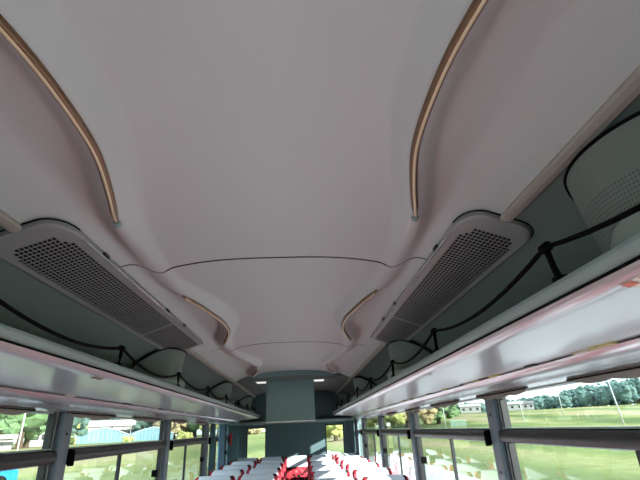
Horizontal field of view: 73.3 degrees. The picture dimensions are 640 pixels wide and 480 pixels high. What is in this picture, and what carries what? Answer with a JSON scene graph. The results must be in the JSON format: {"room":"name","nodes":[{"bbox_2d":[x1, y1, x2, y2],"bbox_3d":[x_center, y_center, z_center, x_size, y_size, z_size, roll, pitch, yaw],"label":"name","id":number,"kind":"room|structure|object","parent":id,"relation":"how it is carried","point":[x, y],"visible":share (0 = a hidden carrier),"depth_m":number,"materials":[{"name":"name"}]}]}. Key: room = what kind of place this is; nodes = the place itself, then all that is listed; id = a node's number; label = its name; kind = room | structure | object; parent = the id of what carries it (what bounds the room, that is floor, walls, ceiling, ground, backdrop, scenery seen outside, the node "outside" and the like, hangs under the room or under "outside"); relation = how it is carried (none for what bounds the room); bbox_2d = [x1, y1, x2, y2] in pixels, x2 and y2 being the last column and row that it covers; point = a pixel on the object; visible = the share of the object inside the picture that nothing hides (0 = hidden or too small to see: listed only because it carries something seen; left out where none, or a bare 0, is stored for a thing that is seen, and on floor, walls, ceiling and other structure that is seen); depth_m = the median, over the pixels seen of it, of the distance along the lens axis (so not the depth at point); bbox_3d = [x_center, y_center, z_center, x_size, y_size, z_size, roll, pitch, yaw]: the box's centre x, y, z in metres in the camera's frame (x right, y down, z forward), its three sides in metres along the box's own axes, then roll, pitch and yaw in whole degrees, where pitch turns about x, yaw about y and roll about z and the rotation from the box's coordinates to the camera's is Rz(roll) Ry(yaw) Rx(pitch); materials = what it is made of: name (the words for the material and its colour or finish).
{"room":"bus interior","nodes":[
{"label":"bus interior","id":0,"kind":"room"},
{"bbox_2d":[29,411,225,424],"bbox_3d":[-1.352,1.867,2.591,0.070,1.820,10.950,-1,-24,-3],"label":"wall","id":1,"kind":"structure","parent":0,"point":[35,412],"depth_m":2.12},
{"bbox_2d":[0,407,35,414],"bbox_3d":[-1.250,0.632,1.603,0.022,0.036,0.640,-1,-24,-3],"label":"window shade","id":2,"kind":"object","parent":1,"relation":"attached to","point":[3,410],"visible":0.88,"depth_m":1.76,"materials":[{"name":"fabric"}]},
{"bbox_2d":[0,449,56,471],"bbox_3d":[-1.243,0.949,1.174,0.080,0.950,1.750,-1,-24,-3],"label":"window","id":3,"kind":"structure","parent":1,"relation":"in","point":[15,460],"depth_m":1.86,"materials":[{"name":"grey metal"}]},
{"bbox_2d":[36,412,73,479],"bbox_3d":[-1.295,1.314,2.023,0.070,0.930,0.170,-1,-24,-3],"label":"trim","id":4,"kind":"structure","parent":1,"relation":"attached to","point":[58,430],"depth_m":2.11,"materials":[{"name":"plastic"}]},
{"bbox_2d":[69,412,116,419],"bbox_3d":[-1.286,1.010,2.458,0.022,0.036,0.590,-1,-24,-3],"label":"window shade","id":5,"kind":"object","parent":1,"relation":"attached to","point":[90,416],"visible":0.85,"depth_m":2.42,"materials":[{"name":"fabric"}]},
{"bbox_2d":[66,440,165,479],"bbox_3d":[-1.316,1.696,2.865,0.080,0.950,1.750,-1,-24,-3],"label":"window","id":6,"kind":"structure","parent":1,"relation":"in","point":[78,453],"depth_m":2.75,"materials":[{"name":"grey metal"}]},
{"bbox_2d":[0,323,259,424],"bbox_3d":[-1.116,1.026,2.836,0.505,0.236,10.500,-1,-24,-3],"label":"luggage rack","id":7,"kind":"object","parent":1,"relation":"attached to","point":[38,373],"visible":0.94,"depth_m":1.84,"materials":[{"name":"grey plastic"}]},
{"bbox_2d":[0,299,253,410],"bbox_3d":[-0.928,1.253,3.569,0.016,0.070,7.522,-1,-24,-3],"label":"cord","id":8,"kind":"object","parent":7,"relation":"attached to","point":[2,303],"visible":0.99,"depth_m":1.52,"materials":[{"name":"black rubber"}]},
{"bbox_2d":[130,348,185,387],"bbox_3d":[-1.131,0.932,3.028,0.400,0.300,0.616,-1,-24,-3],"label":"pod","id":9,"kind":"object","parent":7,"relation":"on","point":[168,361],"visible":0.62,"depth_m":2.93,"materials":[{"name":"plastic"}]},
{"bbox_2d":[134,349,185,377],"bbox_3d":[-1.112,0.955,3.075,0.259,0.293,0.500,-1,-24,-3],"label":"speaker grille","id":10,"kind":"object","parent":9,"relation":"attached to","point":[165,362],"depth_m":2.94,"materials":[{"name":"plastic"}]},
{"bbox_2d":[205,382,233,405],"bbox_3d":[-1.224,1.892,5.203,0.400,0.300,0.616,-1,-24,-3],"label":"pod","id":11,"kind":"object","parent":7,"relation":"on","point":[220,390],"visible":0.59,"depth_m":5.10,"materials":[{"name":"plastic"}]},
{"bbox_2d":[207,383,232,399],"bbox_3d":[-1.206,1.915,5.251,0.259,0.293,0.500,-1,-24,-3],"label":"speaker grille","id":12,"kind":"object","parent":11,"relation":"attached to","point":[220,390],"depth_m":5.11,"materials":[{"name":"plastic"}]},
{"bbox_2d":[216,424,224,469],"bbox_3d":[-1.424,3.139,6.156,0.040,0.925,0.400,-1,-24,-3],"label":"curtain","id":13,"kind":"object","parent":7,"relation":"hanging from","point":[221,433],"visible":0.84,"depth_m":6.16,"materials":[{"name":"fabric"}]},
{"bbox_2d":[234,396,253,412],"bbox_3d":[-1.318,2.852,7.379,0.400,0.300,0.616,-1,-24,-3],"label":"pod","id":14,"kind":"object","parent":7,"relation":"on","point":[247,400],"visible":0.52,"depth_m":7.28,"materials":[{"name":"plastic"}]},
{"bbox_2d":[235,397,252,408],"bbox_3d":[-1.299,2.876,7.426,0.259,0.293,0.500,-1,-24,-3],"label":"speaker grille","id":15,"kind":"object","parent":14,"relation":"attached to","point":[247,400],"depth_m":7.28,"materials":[{"name":"plastic"}]},
{"bbox_2d":[132,417,161,421],"bbox_3d":[-1.322,1.381,3.299,0.022,0.036,0.650,-1,-24,-3],"label":"window shade","id":16,"kind":"object","parent":1,"relation":"attached to","point":[133,418],"visible":0.85,"depth_m":3.25,"materials":[{"name":"fabric"}]},
{"bbox_2d":[155,420,171,479],"bbox_3d":[-1.367,2.060,3.714,0.070,0.930,0.170,-1,-24,-3],"label":"trim","id":17,"kind":"structure","parent":1,"relation":"attached to","point":[165,426],"depth_m":3.76,"materials":[{"name":"plastic"}]},
{"bbox_2d":[169,437,206,479],"bbox_3d":[-1.387,2.426,4.520,0.080,0.950,1.670,-1,-24,-3],"label":"window","id":18,"kind":"structure","parent":1,"relation":"in","point":[185,442],"depth_m":4.49,"materials":[{"name":"grey metal"}]},
{"bbox_2d":[199,423,209,476],"bbox_3d":[-1.437,2.774,5.332,0.070,0.930,0.170,-1,-24,-3],"label":"trim","id":19,"kind":"structure","parent":1,"relation":"attached to","point":[205,428],"depth_m":5.34,"materials":[{"name":"plastic"}]},
{"bbox_2d":[208,435,226,469],"bbox_3d":[-1.455,3.126,6.106,0.080,0.950,1.600,-1,-24,-3],"label":"window","id":20,"kind":"structure","parent":1,"relation":"in","point":[216,437],"depth_m":6.07,"materials":[{"name":"black metal"}]},
{"bbox_2d":[207,423,215,475],"bbox_3d":[-1.397,2.858,5.521,0.040,0.925,0.250,-1,-24,-3],"label":"curtain","id":21,"kind":"object","parent":20,"relation":"hanging from","point":[212,425],"visible":0.88,"depth_m":5.56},
{"bbox_3d":[-1.511,3.700,7.406,0.080,0.950,1.045,-1,-24,-3],"label":"window","id":22,"kind":"structure","parent":1,"relation":"in","visible":0},
{"bbox_2d":[226,425,237,464],"bbox_3d":[-1.468,3.589,7.175,0.040,0.925,1.030,-1,-24,-3],"label":"curtain","id":23,"kind":"object","parent":22,"relation":"hanging from","point":[231,455],"visible":0.62,"depth_m":7.16,"materials":[{"name":"fabric"}]},
{"bbox_2d":[237,391,360,459],"bbox_3d":[-0.412,3.850,7.723,2.320,2.240,0.060,-1,-24,-3],"label":"wall","id":24,"kind":"structure","parent":0,"point":[291,439],"depth_m":7.84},
{"bbox_2d":[235,417,357,425],"bbox_3d":[-0.429,3.295,7.803,2.240,0.050,0.240,-1,-24,-3],"label":"trim","id":25,"kind":"structure","parent":24,"relation":"attached to","point":[352,418],"depth_m":7.71,"materials":[{"name":"grey plastic"}]},
{"bbox_2d":[0,0,639,404],"bbox_3d":[-0.233,0.859,3.076,2.320,0.521,10.865,-1,-24,-3],"label":"ceiling","id":26,"kind":"structure","parent":0,"point":[221,129],"depth_m":1.16,"materials":[{"name":"plastic"}]},
{"bbox_2d":[0,209,22,231],"bbox_3d":[-0.854,-0.723,-0.257,0.040,0.026,3.413,-1,-24,-3],"label":"rail","id":27,"kind":"object","parent":26,"relation":"attached to","point":[7,222],"visible":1,"depth_m":1.26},
{"bbox_2d":[0,14,121,227],"bbox_3d":[-0.578,-0.298,0.838,0.132,0.050,1.199,-1,-24,-3],"label":"ceiling light strip","id":28,"kind":"object","parent":26,"relation":"attached to","point":[7,31],"visible":1,"depth_m":0.88,"materials":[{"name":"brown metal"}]},
{"bbox_2d":[0,218,203,350],"bbox_3d":[-0.953,0.386,2.267,0.253,0.108,2.120,-1,-24,-3],"label":"ceiling vent","id":29,"kind":"object","parent":26,"relation":"in","point":[57,249],"visible":0.96,"depth_m":1.71,"materials":[{"name":"plastic"}]},
{"bbox_2d":[182,295,229,344],"bbox_3d":[-0.659,0.537,2.731,0.132,0.050,1.199,-1,-24,-3],"label":"ceiling light strip","id":30,"kind":"object","parent":26,"relation":"attached to","point":[188,299],"visible":1,"depth_m":2.49,"materials":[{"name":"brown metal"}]},
{"bbox_2d":[186,349,255,396],"bbox_3d":[-1.106,1.862,5.601,0.040,0.026,5.170,-1,-24,-3],"label":"rail","id":31,"kind":"object","parent":26,"relation":"attached to","point":[193,353],"visible":0.87,"depth_m":4.23,"materials":[{"name":"metal"}]},
{"bbox_2d":[121,256,425,272],"bbox_3d":[-0.188,0.086,1.890,1.320,0.090,0.128,-1,-24,-3],"label":"trim","id":32,"kind":"structure","parent":26,"relation":"attached to","point":[294,256],"depth_m":1.95,"materials":[{"name":"plastic"}]},
{"bbox_2d":[265,380,315,422],"bbox_3d":[-0.398,2.170,5.843,0.638,0.560,0.534,-1,-24,-3],"label":"upper cabinet","id":33,"kind":"object","parent":26,"relation":"hanging from","point":[286,401],"visible":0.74,"depth_m":5.60,"materials":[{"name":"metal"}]},
{"bbox_2d":[233,373,352,384],"bbox_3d":[-0.343,1.964,5.605,2.320,0.562,0.060,-1,-24,-3],"label":"trim","id":34,"kind":"structure","parent":26,"relation":"attached to","point":[293,377],"depth_m":5.64,"materials":[{"name":"plastic"}]},
{"bbox_2d":[254,370,332,378],"bbox_3d":[-0.352,1.784,5.715,1.040,0.104,0.125,-1,-24,-3],"label":"trim","id":35,"kind":"structure","parent":26,"relation":"attached to","point":[290,372],"depth_m":5.66,"materials":[{"name":"plastic"}]},
{"bbox_2d":[341,290,377,340],"bbox_3d":[0.212,0.518,2.777,0.132,0.050,1.199,-1,-24,-3],"label":"ceiling light strip","id":36,"kind":"object","parent":26,"relation":"attached to","point":[371,294],"visible":0.99,"depth_m":2.55,"materials":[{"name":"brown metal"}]},
{"bbox_2d":[336,342,386,393],"bbox_3d":[0.412,1.829,5.681,0.040,0.026,5.170,-1,-24,-3],"label":"rail","id":37,"kind":"object","parent":26,"relation":"attached to","point":[382,345],"visible":0.83,"depth_m":4.34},
{"bbox_2d":[409,0,488,221],"bbox_3d":[0.293,-0.317,0.884,0.132,0.050,1.199,-1,-24,-3],"label":"ceiling light strip","id":38,"kind":"object","parent":26,"relation":"attached to","point":[476,7],"visible":1,"depth_m":0.88,"materials":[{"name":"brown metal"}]},
{"bbox_2d":[370,210,533,343],"bbox_3d":[0.546,0.353,2.346,0.253,0.108,2.120,-1,-24,-3],"label":"ceiling vent","id":39,"kind":"object","parent":26,"relation":"in","point":[475,239],"visible":0.96,"depth_m":1.78,"materials":[{"name":"plastic"}]},
{"bbox_2d":[500,65,639,221],"bbox_3d":[0.664,-0.757,-0.177,0.040,0.026,3.413,-1,-24,-3],"label":"rail","id":40,"kind":"object","parent":26,"relation":"attached to","point":[629,89],"visible":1,"depth_m":1.00,"materials":[{"name":"plastic"}]},
{"bbox_2d":[358,382,578,419],"bbox_3d":[0.974,1.815,2.714,0.070,1.820,10.950,-1,-24,-3],"label":"wall","id":41,"kind":"structure","parent":0,"point":[561,383],"depth_m":1.93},
{"bbox_2d":[359,419,363,457],"bbox_3d":[0.706,3.651,7.523,0.080,0.950,1.045,-1,-24,-3],"label":"window","id":42,"kind":"structure","parent":41,"relation":"in","point":[360,424],"depth_m":7.60,"materials":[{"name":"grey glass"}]},
{"bbox_2d":[354,420,360,455],"bbox_3d":[0.669,3.676,7.595,0.040,0.925,0.360,-1,-24,-3],"label":"curtain","id":43,"kind":"object","parent":42,"relation":"hanging from","point":[357,441],"visible":0.54,"depth_m":7.59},
{"bbox_2d":[361,418,368,458],"bbox_3d":[0.743,3.410,7.005,0.070,0.930,0.170,-1,-24,-3],"label":"trim","id":44,"kind":"structure","parent":41,"relation":"attached to","point":[365,440],"depth_m":7.01,"materials":[{"name":"plastic"}]},
{"bbox_2d":[363,420,378,462],"bbox_3d":[0.761,3.077,6.223,0.080,0.950,1.600,-1,-24,-3],"label":"window","id":45,"kind":"structure","parent":41,"relation":"in","point":[374,432],"depth_m":6.21,"materials":[{"name":"glass"}]},
{"bbox_2d":[378,415,388,467],"bbox_3d":[0.809,2.724,5.450,0.070,0.930,0.170,-1,-24,-3],"label":"trim","id":46,"kind":"structure","parent":41,"relation":"attached to","point":[381,423],"depth_m":5.46,"materials":[{"name":"plastic"}]},
{"bbox_2d":[380,429,410,474],"bbox_3d":[0.830,2.377,4.637,0.080,0.950,1.670,-1,-24,-3],"label":"window","id":47,"kind":"structure","parent":41,"relation":"in","point":[393,432],"depth_m":4.60,"materials":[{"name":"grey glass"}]},
{"bbox_2d":[408,411,425,479],"bbox_3d":[0.879,2.010,3.832,0.070,0.930,0.170,-1,-24,-3],"label":"trim","id":48,"kind":"structure","parent":41,"relation":"attached to","point":[420,474],"depth_m":3.84,"materials":[{"name":"plastic"}]},
{"bbox_2d":[430,400,459,407],"bbox_3d":[0.866,1.151,3.002,0.022,0.036,0.650,-1,-24,-3],"label":"window shade","id":49,"kind":"object","parent":41,"relation":"attached to","point":[445,404],"visible":0.85,"depth_m":2.97,"materials":[{"name":"fabric"}]},
{"bbox_2d":[413,428,491,479],"bbox_3d":[0.901,1.647,2.982,0.080,0.950,1.750,-1,-24,-3],"label":"window","id":50,"kind":"structure","parent":41,"relation":"in","point":[471,434],"depth_m":2.93,"materials":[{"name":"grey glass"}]},
{"bbox_2d":[332,233,639,418],"bbox_3d":[0.676,0.978,2.934,0.505,0.253,10.500,-1,-24,-3],"label":"luggage rack","id":51,"kind":"object","parent":41,"relation":"attached to","point":[585,322],"visible":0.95,"depth_m":1.30,"materials":[{"name":"grey plastic"}]},
{"bbox_2d":[337,392,351,408],"bbox_3d":[0.479,2.812,7.474,0.400,0.300,0.616,-1,-24,-3],"label":"pod","id":52,"kind":"object","parent":51,"relation":"on","point":[343,396],"visible":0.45,"depth_m":7.38,"materials":[{"name":"plastic"}]},
{"bbox_2d":[338,393,351,404],"bbox_3d":[0.457,2.837,7.519,0.259,0.293,0.500,-1,-24,-3],"label":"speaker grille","id":53,"kind":"object","parent":52,"relation":"attached to","point":[343,396],"depth_m":7.39,"materials":[{"name":"plastic"}]},
{"bbox_2d":[351,377,376,399],"bbox_3d":[0.573,1.852,5.298,0.400,0.300,0.616,-1,-24,-3],"label":"pod","id":54,"kind":"object","parent":51,"relation":"on","point":[359,382],"visible":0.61,"depth_m":5.21,"materials":[{"name":"plastic"}]},
{"bbox_2d":[353,378,375,394],"bbox_3d":[0.550,1.876,5.343,0.259,0.293,0.500,-1,-24,-3],"label":"speaker grille","id":55,"kind":"object","parent":54,"relation":"attached to","point":[361,383],"depth_m":5.21,"materials":[{"name":"plastic"}]},
{"bbox_2d":[387,340,431,378],"bbox_3d":[0.666,0.892,3.123,0.400,0.300,0.616,-1,-24,-3],"label":"pod","id":56,"kind":"object","parent":51,"relation":"on","point":[399,350],"visible":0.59,"depth_m":3.03,"materials":[{"name":"plastic"}]},
{"bbox_2d":[337,203,639,405],"bbox_3d":[0.424,1.181,3.588,0.016,0.070,7.522,-1,-24,-3],"label":"cord","id":57,"kind":"object","parent":51,"relation":"attached to","point":[635,209],"visible":0.96,"depth_m":1.09,"materials":[{"name":"black rubber"}]},
{"bbox_2d":[563,111,639,253],"bbox_3d":[0.762,-0.093,0.892,0.400,0.300,0.616,-1,-24,-3],"label":"speaker","id":58,"kind":"object","parent":51,"relation":"on","point":[602,180],"visible":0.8,"depth_m":0.93,"materials":[{"name":"plastic"}]},
{"bbox_2d":[476,387,527,399],"bbox_3d":[0.902,0.780,2.161,0.022,0.036,0.590,-1,-24,-3],"label":"window shade","id":59,"kind":"object","parent":41,"relation":"attached to","point":[499,395],"visible":0.87,"depth_m":2.12,"materials":[{"name":"fabric"}]},
{"bbox_2d":[484,397,521,479],"bbox_3d":[0.952,1.264,2.141,0.070,0.930,0.170,-1,-24,-3],"label":"trim","id":60,"kind":"structure","parent":41,"relation":"attached to","point":[506,457],"depth_m":2.20,"materials":[{"name":"plastic"}]},
{"bbox_2d":[499,426,639,465],"bbox_3d":[0.974,0.900,1.291,0.080,0.950,1.750,-1,-24,-3],"label":"window","id":61,"kind":"structure","parent":41,"relation":"in","point":[627,438],"depth_m":1.57,"materials":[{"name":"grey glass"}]},
{"bbox_2d":[566,365,639,382],"bbox_3d":[0.939,0.403,1.307,0.022,0.036,0.640,-1,-24,-3],"label":"window shade","id":62,"kind":"object","parent":41,"relation":"attached to","point":[630,372],"visible":0.87,"depth_m":1.38,"materials":[{"name":"fabric"}]},
{"bbox_3d":[-0.150,2.696,2.277,2.400,0.050,10.950,-1,-24,-3],"label":"floor","id":63,"kind":"structure","parent":0,"visible":0},
{"bbox_2d":[195,475,234,479],"bbox_3d":[-1.083,2.897,4.079,0.496,1.109,0.680,-1,-24,-3],"label":"seat","id":64,"kind":"object","parent":63,"relation":"on","point":[222,477],"visible":1,"depth_m":4.54,"materials":[{"name":"white fabric"}]},
{"bbox_2d":[209,469,243,479],"bbox_3d":[-1.114,3.220,4.810,0.496,1.109,0.680,-1,-24,-3],"label":"seat","id":65,"kind":"object","parent":63,"relation":"on","point":[236,473],"visible":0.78,"depth_m":5.26,"materials":[{"name":"white fabric"}]},
{"bbox_2d":[220,464,250,473],"bbox_3d":[-1.145,3.542,5.541,0.496,1.109,0.680,-1,-24,-3],"label":"seat","id":66,"kind":"object","parent":63,"relation":"on","point":[245,467],"visible":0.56,"depth_m":5.99,"materials":[{"name":"white fabric"}]},
{"bbox_2d":[229,460,256,467],"bbox_3d":[-1.177,3.865,6.273,0.496,1.109,0.680,-1,-24,-3],"label":"seat","id":67,"kind":"object","parent":63,"relation":"on","point":[252,463],"visible":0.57,"depth_m":6.73,"materials":[{"name":"white fabric"}]},
{"bbox_2d":[237,473,277,479],"bbox_3d":[-0.628,2.887,4.103,0.496,1.109,0.680,-1,-24,-3],"label":"seat","id":68,"kind":"object","parent":63,"relation":"on","point":[263,476],"visible":1,"depth_m":4.56,"materials":[{"name":"white fabric"}]},
{"bbox_2d":[246,467,280,479],"bbox_3d":[-0.660,3.210,4.834,0.496,1.109,0.680,-1,-24,-3],"label":"seat","id":69,"kind":"object","parent":63,"relation":"on","point":[274,470],"visible":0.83,"depth_m":5.28,"materials":[{"name":"white fabric"}]},
{"bbox_2d":[253,463,283,479],"bbox_3d":[-0.691,3.532,5.565,0.496,1.109,0.680,-1,-24,-3],"label":"seat","id":70,"kind":"object","parent":63,"relation":"on","point":[261,465],"visible":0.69,"depth_m":6.01,"materials":[{"name":"white fabric"}]},
{"bbox_2d":[258,459,285,479],"bbox_3d":[-0.723,3.855,6.296,0.496,1.109,0.680,-1,-24,-3],"label":"seat","id":71,"kind":"object","parent":63,"relation":"on","point":[283,461],"visible":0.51,"depth_m":6.75,"materials":[{"name":"white fabric"}]},
{"bbox_2d":[285,455,308,479],"bbox_3d":[-0.368,4.157,7.021,0.496,1.109,0.680,-1,-24,-3],"label":"seat","id":72,"kind":"object","parent":63,"relation":"on","point":[296,466],"visible":0.73,"depth_m":7.37,"materials":[{"name":"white fabric"}]},
{"bbox_2d":[308,460,337,479],"bbox_3d":[0.078,3.515,5.606,0.496,1.109,0.680,-1,-24,-3],"label":"seat","id":73,"kind":"object","parent":63,"relation":"on","point":[322,462],"visible":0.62,"depth_m":6.06,"materials":[{"name":"white fabric"}]},
{"bbox_2d":[309,464,342,479],"bbox_3d":[0.109,3.192,4.875,0.496,1.109,0.680,-1,-24,-3],"label":"seat","id":74,"kind":"object","parent":63,"relation":"on","point":[313,468],"visible":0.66,"depth_m":5.32,"materials":[{"name":"white fabric"}]},
{"bbox_2d":[310,469,349,479],"bbox_3d":[0.141,2.870,4.143,0.496,1.109,0.680,-1,-24,-3],"label":"seat","id":75,"kind":"object","parent":63,"relation":"on","point":[322,473],"visible":0.91,"depth_m":4.59,"materials":[{"name":"white fabric"}]},
{"bbox_2d":[314,477,357,479],"bbox_3d":[0.172,2.547,3.412,0.496,1.109,0.680,-1,-24,-3],"label":"seat","id":76,"kind":"object","parent":63,"relation":"on","point":[335,478],"visible":1,"depth_m":3.89,"materials":[{"name":"white fabric"}]},
{"bbox_2d":[340,458,369,469],"bbox_3d":[0.532,3.505,5.630,0.496,1.109,0.680,-1,-24,-3],"label":"seat","id":77,"kind":"object","parent":63,"relation":"on","point":[344,462],"visible":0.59,"depth_m":6.08,"materials":[{"name":"white fabric"}]},
{"bbox_2d":[345,462,379,476],"bbox_3d":[0.563,3.182,4.899,0.496,1.109,0.680,-1,-24,-3],"label":"seat","id":78,"kind":"object","parent":63,"relation":"on","point":[350,467],"visible":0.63,"depth_m":5.35,"materials":[{"name":"white fabric"}]},
{"bbox_2d":[352,467,391,479],"bbox_3d":[0.595,2.860,4.167,0.496,1.109,0.680,-1,-24,-3],"label":"seat","id":79,"kind":"object","parent":63,"relation":"on","point":[360,473],"visible":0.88,"depth_m":4.61,"materials":[{"name":"white fabric"}]},
{"bbox_2d":[362,474,408,479],"bbox_3d":[0.626,2.537,3.436,0.496,1.109,0.680,-1,-24,-3],"label":"seat","id":80,"kind":"object","parent":63,"relation":"on","point":[394,476],"visible":1,"depth_m":3.90,"materials":[{"name":"white fabric"}]},
{"label":"outside","id":81,"kind":"structure","parent":0,"visible":0},
{"bbox_2d":[0,404,639,479],"bbox_3d":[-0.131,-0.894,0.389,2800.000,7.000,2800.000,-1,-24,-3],"label":"ground","id":82,"kind":"structure","parent":81,"point":[475,459],"depth_m":32.06,"materials":[{"name":"plant"}]},
{"bbox_2d":[0,434,18,449],"bbox_3d":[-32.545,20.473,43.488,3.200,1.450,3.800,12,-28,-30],"label":"house","id":83,"kind":"structure","parent":82,"relation":"on","point":[6,440],"depth_m":42.75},
{"bbox_2d":[0,469,18,479],"bbox_3d":[-15.472,10.123,18.395,1.760,1.411,4.090,-15,-27,27],"label":"car","id":84,"kind":"object","parent":82,"relation":"on","point":[10,474],"visible":0.61,"depth_m":19.31,"materials":[{"name":"blue paint"}]},
{"bbox_2d":[0,413,47,448],"bbox_3d":[-33.314,19.527,48.449,7.069,7.232,7.357,1,-24,-9],"label":"tree","id":85,"kind":"object","parent":82,"relation":"on","point":[9,424],"visible":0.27,"depth_m":46.73,"materials":[{"name":"green plant"}]},
{"bbox_2d":[22,429,37,447],"bbox_3d":[-36.832,22.825,54.955,6.680,6.721,7.454,9,-26,-25],"label":"tree","id":86,"kind":"object","parent":82,"relation":"on","point":[32,434],"visible":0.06,"depth_m":52.68,"materials":[{"name":"green plant"}]},
{"bbox_2d":[29,433,44,446],"bbox_3d":[-40.158,28.557,63.082,4.800,3.045,4.800,11,-27,-28],"label":"house","id":87,"kind":"structure","parent":82,"relation":"on","point":[38,441],"depth_m":60.74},
{"bbox_2d":[71,417,88,435],"bbox_3d":[-39.256,26.904,64.384,7.641,7.040,8.442,-22,-30,37],"label":"tree","id":88,"kind":"object","parent":82,"relation":"on","point":[82,431],"visible":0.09,"depth_m":64.14,"materials":[{"name":"green plant"}]},
{"bbox_2d":[88,420,101,430],"bbox_3d":[-52.934,44.697,100.478,3.100,4.640,4.800,8,-26,-23],"label":"house","id":89,"kind":"structure","parent":82,"relation":"on","point":[96,424],"depth_m":99.81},
{"bbox_2d":[73,427,128,443],"bbox_3d":[-39.156,34.414,75.697,8.061,2.387,14.160,12,-28,-30],"label":"greenhouse","id":90,"kind":"object","parent":82,"relation":"on","point":[104,434],"visible":0.73,"depth_m":70.29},
{"bbox_2d":[111,420,122,430],"bbox_3d":[-48.286,45.371,102.492,3.100,4.640,4.800,8,-26,-23],"label":"house","id":91,"kind":"structure","parent":82,"relation":"on","point":[116,424],"depth_m":101.37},
{"bbox_2d":[122,419,135,433],"bbox_3d":[-46.127,45.653,103.356,3.100,4.640,4.800,8,-26,-23],"label":"house","id":92,"kind":"structure","parent":82,"relation":"on","point":[126,424],"depth_m":102.07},
{"bbox_2d":[111,418,146,431],"bbox_3d":[-49.948,46.509,110.473,14.222,9.112,14.118,-1,-24,-3],"label":"tree","id":93,"kind":"object","parent":82,"relation":"on","point":[139,424],"visible":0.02,"depth_m":106.46,"materials":[{"name":"green plant"}]},
{"bbox_2d":[129,426,172,440],"bbox_3d":[-33.127,37.414,83.023,7.064,2.287,14.160,9,-26,-25],"label":"greenhouse","id":94,"kind":"object","parent":82,"relation":"on","point":[152,433],"visible":0.56,"depth_m":77.04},
{"bbox_2d":[152,421,187,434],"bbox_3d":[-31.448,39.321,91.085,7.562,5.141,8.227,-1,-24,-3],"label":"tree","id":95,"kind":"object","parent":82,"relation":"on","point":[175,427],"visible":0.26,"depth_m":88.66,"materials":[{"name":"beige plant"}]},
{"bbox_2d":[177,431,193,438],"bbox_3d":[-22.000,31.866,70.068,2.550,1.544,2.819,-3,-24,2],"label":"bush","id":96,"kind":"object","parent":82,"relation":"on","point":[181,435],"visible":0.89,"depth_m":69.29,"materials":[{"name":"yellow plant"}]},
{"bbox_2d":[186,423,198,437],"bbox_3d":[-27.322,39.349,93.641,8.407,6.800,9.018,-1,-24,-3],"label":"tree","id":97,"kind":"object","parent":82,"relation":"on","point":[193,427],"visible":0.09,"depth_m":90.48,"materials":[{"name":"green plant"}]},
{"bbox_2d":[326,425,342,440],"bbox_3d":[2.895,37.709,87.409,7.577,5.778,8.126,-1,-24,-3],"label":"tree","id":98,"kind":"object","parent":82,"relation":"on","point":[336,431],"visible":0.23,"depth_m":84.44,"materials":[{"name":"yellow plant"}]},
{"bbox_2d":[366,412,405,429],"bbox_3d":[15.007,40.729,100.486,10.055,6.988,11.991,-1,-24,-3],"label":"tree","id":99,"kind":"object","parent":82,"relation":"on","point":[398,419],"visible":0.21,"depth_m":96.72,"materials":[{"name":"yellow plant"}]},
{"bbox_2d":[403,408,437,426],"bbox_3d":[22.015,43.421,109.774,15.498,8.120,14.137,-1,-24,-3],"label":"tree","id":100,"kind":"object","parent":82,"relation":"on","point":[426,415],"visible":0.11,"depth_m":107.84,"materials":[{"name":"beige plant"}]},
{"bbox_2d":[419,404,461,423],"bbox_3d":[31.801,45.329,116.978,11.966,8.756,11.243,-1,-24,-3],"label":"tree","id":101,"kind":"object","parent":82,"relation":"on","point":[451,411],"visible":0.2,"depth_m":113.48,"materials":[{"name":"green plant"}]},
{"bbox_2d":[459,403,481,413],"bbox_3d":[69.684,78.103,199.218,9.800,3.915,6.800,-10,-25,16],"label":"house","id":102,"kind":"structure","parent":82,"relation":"on","point":[465,408],"depth_m":196.70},
{"bbox_2d":[507,401,523,410],"bbox_3d":[87.747,75.914,196.312,9.800,3.915,6.800,-12,-25,20],"label":"house","id":103,"kind":"structure","parent":82,"relation":"on","point":[512,406],"depth_m":193.47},
{"bbox_2d":[531,398,545,409],"bbox_3d":[106.203,80.038,209.838,7.469,6.136,7.794,-1,-24,-3],"label":"tree","id":104,"kind":"object","parent":82,"relation":"on","point":[538,404],"visible":0.79,"depth_m":208.06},
{"bbox_2d":[559,391,571,407],"bbox_3d":[117.238,76.471,206.458,5.902,7.698,6.587,-1,-24,-3],"label":"tree","id":105,"kind":"object","parent":82,"relation":"on","point":[564,397],"visible":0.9,"depth_m":204.74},
{"bbox_2d":[575,386,591,406],"bbox_3d":[125.560,74.879,205.221,7.051,9.936,6.816,-1,-24,-3],"label":"tree","id":106,"kind":"object","parent":82,"relation":"on","point":[583,399],"visible":0.98,"depth_m":203.77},
{"bbox_2d":[597,383,611,405],"bbox_3d":[132.195,71.979,200.902,6.168,10.157,5.221,-1,-24,-3],"label":"tree","id":107,"kind":"object","parent":82,"relation":"on","point":[602,393],"visible":1,"depth_m":199.46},
{"bbox_2d":[607,384,624,404],"bbox_3d":[144.136,75.193,209.065,7.486,10.738,7.549,-1,-24,-3],"label":"tree","id":108,"kind":"object","parent":82,"relation":"on","point":[613,387],"visible":0.34,"depth_m":208.32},
{"bbox_2d":[615,381,634,403],"bbox_3d":[138.857,69.060,195.153,6.213,10.368,7.909,-1,-24,-3],"label":"tree","id":109,"kind":"object","parent":82,"relation":"on","point":[625,391],"visible":1,"depth_m":193.63,"materials":[{"name":"plant"}]},
{"bbox_2d":[625,381,639,404],"bbox_3d":[141.504,69.243,195.199,5.693,10.099,7.690,-1,-24,-3],"label":"tree","id":110,"kind":"object","parent":82,"relation":"on","point":[636,396],"visible":0.56,"depth_m":193.32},
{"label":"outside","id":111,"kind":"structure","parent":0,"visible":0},
{"bbox_2d":[327,450,480,479],"bbox_3d":[-0.485,2.307,-1.039,18.000,0.015,120.000,-1,-24,-3],"label":"road","id":112,"kind":"structure","parent":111,"point":[432,473],"depth_m":25.55,"materials":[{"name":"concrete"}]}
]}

